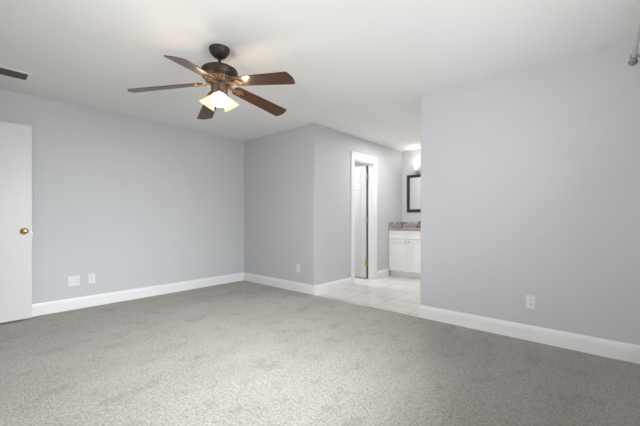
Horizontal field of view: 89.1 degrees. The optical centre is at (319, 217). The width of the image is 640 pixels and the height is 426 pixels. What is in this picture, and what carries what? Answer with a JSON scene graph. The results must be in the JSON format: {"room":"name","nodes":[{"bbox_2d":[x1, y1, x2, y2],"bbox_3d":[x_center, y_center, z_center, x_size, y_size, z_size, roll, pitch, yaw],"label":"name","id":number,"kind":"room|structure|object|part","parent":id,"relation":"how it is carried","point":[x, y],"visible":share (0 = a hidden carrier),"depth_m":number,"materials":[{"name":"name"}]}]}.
{"room":"empty bedroom","nodes":[
{"label":"empty bedroom","id":0,"kind":"room"},
{"bbox_2d":[0,89,243,303],"bbox_3d":[-1.744,-0.130,5.326,0.110,2.440,6.420,0,0,41],"label":"wall","id":1,"kind":"structure","parent":0,"point":[127,202],"depth_m":4.27,"materials":[{"name":"paint"}]},
{"bbox_2d":[68,275,79,286],"bbox_3d":[-2.935,0.752,3.879,0.009,0.117,0.116,0,0,41],"label":"wall outlet","id":2,"kind":"object","parent":1,"relation":"attached to","point":[72,280],"visible":1,"depth_m":3.87,"materials":[{"name":"white plastic"}]},
{"bbox_2d":[88,274,94,283],"bbox_3d":[-2.818,0.750,4.013,0.009,0.117,0.072,0,0,41],"label":"wall outlet","id":3,"kind":"object","parent":1,"relation":"attached to","point":[91,277],"visible":1,"depth_m":4.01,"materials":[{"name":"white plastic"}]},
{"bbox_2d":[32,272,243,316],"bbox_3d":[-2.535,1.022,4.330,0.016,0.135,3.660,0,0,41],"label":"baseboard","id":4,"kind":"structure","parent":1,"relation":"attached to","point":[50,307],"depth_m":4.29,"materials":[{"name":"white paint"}]},
{"bbox_2d":[244,124,308,283],"bbox_3d":[-0.713,-0.130,5.238,1.555,2.440,0.110,0,0,41],"label":"wall","id":5,"kind":"structure","parent":0,"point":[276,165],"depth_m":5.11,"materials":[{"name":"paint"}]},
{"bbox_2d":[244,272,314,294],"bbox_3d":[-0.701,1.022,5.144,1.665,0.135,0.016,0,0,41],"label":"baseboard","id":6,"kind":"structure","parent":5,"relation":"attached to","point":[280,283],"depth_m":5.04,"materials":[{"name":"white paint"}]},
{"bbox_2d":[296,264,299,272],"bbox_3d":[-0.325,0.750,4.819,0.072,0.117,0.009,0,0,41],"label":"wall outlet","id":7,"kind":"object","parent":5,"relation":"attached to","point":[297,266],"visible":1,"depth_m":4.81,"materials":[{"name":"white plastic"}]},
{"bbox_2d":[0,280,639,425],"bbox_3d":[-1.113,1.120,2.142,5.260,0.060,5.070,0,0,41],"label":"floor","id":8,"kind":"structure","parent":0,"point":[239,353],"depth_m":2.32,"materials":[{"name":"carpet"}]},
{"bbox_2d":[0,0,639,150],"bbox_3d":[-0.202,-1.390,3.179,5.260,0.080,7.830,0,0,41],"label":"ceiling","id":9,"kind":"structure","parent":0,"point":[362,69],"depth_m":2.59,"materials":[{"name":"paint"}]},
{"bbox_2d":[0,66,32,80],"bbox_3d":[-2.928,-1.342,2.944,0.212,0.016,0.464,0,0,41],"label":"ceiling vent","id":10,"kind":"object","parent":9,"relation":"in","point":[3,70],"visible":1,"depth_m":3.02,"materials":[{"name":"paint"}]},
{"bbox_2d":[127,44,294,118],"bbox_3d":[-0.765,-1.106,2.628,1.280,0.488,1.238,0,0,41],"label":"ceiling fan","id":11,"kind":"object","parent":9,"relation":"hanging from","point":[221,76],"visible":1,"depth_m":2.53,"materials":[{"name":"brown wood"}]},
{"bbox_3d":[-1.190,-1.010,2.517,0.546,0.006,0.148,-11,14,-11],"label":"blade","id":12,"kind":"part","parent":11,"relation":"part of","materials":[{"name":"brown wood"}]},
{"bbox_3d":[-0.847,-1.010,2.203,0.148,0.006,0.546,12,11,4],"label":"blade","id":13,"kind":"part","parent":11,"relation":"part of","materials":[{"name":"brown wood"}]},
{"bbox_3d":[-0.911,-0.926,2.618,0.124,0.127,0.130,0,0,41],"label":"lamp shade","id":14,"kind":"part","parent":11,"relation":"part of","materials":[{"name":"white glass"}]},
{"bbox_3d":[-0.997,-1.012,2.939,0.148,0.006,0.546,-14,-3,-31],"label":"blade","id":15,"kind":"part","parent":11,"relation":"part of","materials":[{"name":"brown wood"}]},
{"bbox_3d":[-0.772,-0.926,2.488,0.124,0.127,0.129,0,0,41],"label":"lamp shade","id":16,"kind":"part","parent":11,"relation":"part of","materials":[{"name":"white glass"}]},
{"bbox_3d":[-0.780,-0.945,2.512,0.063,0.074,0.056,0,0,41],"label":"bulb","id":17,"kind":"part","parent":11,"relation":"part of","materials":[{"name":"white glass"}]},
{"bbox_3d":[-0.725,-0.926,2.679,0.122,0.127,0.123,0,0,-4],"label":"lamp shade","id":18,"kind":"part","parent":11,"relation":"part of","materials":[{"name":"white glass"}]},
{"bbox_3d":[-0.534,-1.028,2.888,0.148,0.006,0.546,-16,-18,40],"label":"blade","id":19,"kind":"part","parent":11,"relation":"part of","materials":[{"name":"brown wood"}]},
{"bbox_3d":[-0.440,-1.033,2.430,0.546,0.006,0.148,8,-9,24],"label":"blade","id":20,"kind":"part","parent":11,"relation":"part of","materials":[{"name":"brown wood"}]},
{"bbox_2d":[309,123,401,284],"bbox_3d":[0.751,-0.130,5.643,0.110,2.440,2.650,0,0,41],"label":"wall","id":21,"kind":"structure","parent":0,"point":[330,149],"depth_m":5.01,"materials":[{"name":"paint"}]},
{"bbox_2d":[315,277,351,294],"bbox_3d":[0.216,1.028,4.938,0.016,0.135,0.885,0,0,41],"label":"baseboard","id":22,"kind":"structure","parent":21,"relation":"attached to","point":[334,285],"depth_m":4.90,"materials":[{"name":"white paint"}]},
{"bbox_2d":[355,165,367,278],"bbox_3d":[0.602,0.075,6.037,0.626,2.042,0.106,0,0,41],"label":"door","id":23,"kind":"structure","parent":21,"relation":"in","point":[361,172],"depth_m":5.92,"materials":[{"name":"white paint"}]},
{"bbox_2d":[351,151,376,284],"bbox_3d":[0.727,0.004,5.601,0.134,2.183,0.801,0,0,41],"label":"trim","id":24,"kind":"structure","parent":21,"relation":"attached to","point":[357,157],"depth_m":5.79,"materials":[{"name":"white paint"}]},
{"bbox_2d":[377,269,388,278],"bbox_3d":[1.161,1.028,6.014,0.016,0.135,0.410,0,0,41],"label":"baseboard","id":25,"kind":"structure","parent":21,"relation":"attached to","point":[382,273],"depth_m":6.00,"materials":[{"name":"white paint"}]},
{"bbox_2d":[355,162,366,166],"bbox_3d":[0.736,-0.130,6.887,1.555,2.440,0.080,0,0,41],"label":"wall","id":26,"kind":"structure","parent":0,"point":[356,163],"depth_m":6.78,"materials":[{"name":"paint"}]},
{"bbox_2d":[317,275,420,316],"bbox_3d":[0.795,1.123,5.678,3.460,0.054,2.760,0,0,41],"label":"floor tile","id":27,"kind":"structure","parent":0,"point":[399,294],"depth_m":4.66,"materials":[{"name":"white tile"}]},
{"bbox_2d":[389,230,420,278],"bbox_3d":[1.775,0.662,6.113,0.802,0.868,0.585,0,0,41],"label":"vanity cabinet","id":28,"kind":"object","parent":27,"relation":"on","point":[404,245],"visible":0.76,"depth_m":5.97,"materials":[{"name":"white paint"}]},
{"bbox_3d":[1.460,0.692,6.053,0.385,0.584,0.018,0,0,41],"label":"cabinet door","id":29,"kind":"part","parent":28,"relation":"part of","materials":[{"name":"white paint"}]},
{"bbox_2d":[388,222,420,230],"bbox_3d":[1.791,0.217,6.118,0.821,0.271,0.560,0,0,41],"label":"countertop","id":30,"kind":"structure","parent":28,"relation":"on","point":[409,226],"depth_m":6.35,"materials":[{"name":"brown stone"}]},
{"bbox_3d":[1.608,0.314,5.923,0.778,0.143,0.018,0,0,41],"label":"drawer","id":31,"kind":"part","parent":28,"relation":"part of","materials":[{"name":"white paint"}]},
{"bbox_3d":[1.755,0.692,5.794,0.387,0.584,0.018,0,0,41],"label":"cabinet door","id":32,"kind":"part","parent":28,"relation":"part of","materials":[{"name":"white paint"}]},
{"bbox_2d":[402,149,420,221],"bbox_3d":[1.711,-0.130,6.637,3.350,2.440,0.110,0,0,41],"label":"wall","id":33,"kind":"structure","parent":0,"point":[411,157],"depth_m":6.51,"materials":[{"name":"paint"}]},
{"bbox_2d":[407,174,420,211],"bbox_3d":[1.981,-0.484,6.308,0.630,0.735,0.028,0,0,41],"label":"mirror","id":34,"kind":"object","parent":33,"relation":"attached to","point":[413,181],"visible":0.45,"depth_m":6.42,"materials":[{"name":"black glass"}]},
{"bbox_3d":[1.986,-0.484,6.314,0.520,0.625,0.008,0,0,41],"label":"glass","id":35,"kind":"part","parent":34,"relation":"part of","materials":[{"name":"mirror"}]},
{"bbox_2d":[413,164,420,173],"bbox_3d":[1.934,-0.941,6.254,0.262,0.178,0.171,0,0,41],"label":"vanity light","id":36,"kind":"object","parent":33,"relation":"attached to","point":[416,166],"visible":0.46,"depth_m":6.26,"materials":[{"name":"glass"}]},
{"bbox_2d":[421,39,639,344],"bbox_3d":[1.814,-0.130,3.019,1.800,2.440,0.110,0,0,41],"label":"wall","id":37,"kind":"structure","parent":0,"point":[530,176],"depth_m":2.84,"materials":[{"name":"paint"}]},
{"bbox_2d":[418,305,639,363],"bbox_3d":[1.766,1.022,2.977,1.816,0.135,0.016,0,0,41],"label":"baseboard","id":38,"kind":"structure","parent":37,"relation":"attached to","point":[622,351],"depth_m":2.83,"materials":[{"name":"white paint"}]},
{"bbox_2d":[526,295,535,308],"bbox_3d":[1.873,0.747,2.888,0.072,0.117,0.009,0,0,41],"label":"wall outlet","id":39,"kind":"object","parent":37,"relation":"attached to","point":[530,300],"visible":1,"depth_m":2.89,"materials":[{"name":"white plastic"}]},
{"bbox_3d":[-1.892,-0.130,1.256,5.040,2.440,0.110,0,0,41],"label":"wall","id":40,"kind":"structure","parent":0,"visible":0},
{"bbox_2d":[0,121,32,322],"bbox_3d":[-3.368,0.042,3.193,0.177,2.053,0.832,0,0,41],"label":"door","id":41,"kind":"structure","parent":40,"relation":"in","point":[16,230],"depth_m":3.38,"materials":[{"name":"white paint"}]},
{"bbox_3d":[-3.141,0.138,3.451,0.177,0.066,0.066,0,0,41],"label":"knob","id":42,"kind":"part","parent":41,"relation":"part of","materials":[{"name":"gold metal"}]},
{"bbox_3d":[1.287,-0.130,0.972,0.110,2.440,3.880,0,0,41],"label":"wall","id":43,"kind":"structure","parent":0,"visible":0},
{"bbox_2d":[628,7,639,65],"bbox_3d":[1.256,-1.058,1.132,0.153,0.157,3.108,0,0,41],"label":"curtain rod","id":44,"kind":"object","parent":43,"relation":"attached to","point":[633,60],"visible":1,"depth_m":2.08,"materials":[{"name":"grey metal"}]},
{"bbox_3d":[1.219,-1.110,1.165,0.026,0.026,2.960,0,0,41],"label":"rod","id":45,"kind":"part","parent":44,"relation":"part of","materials":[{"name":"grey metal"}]}
]}

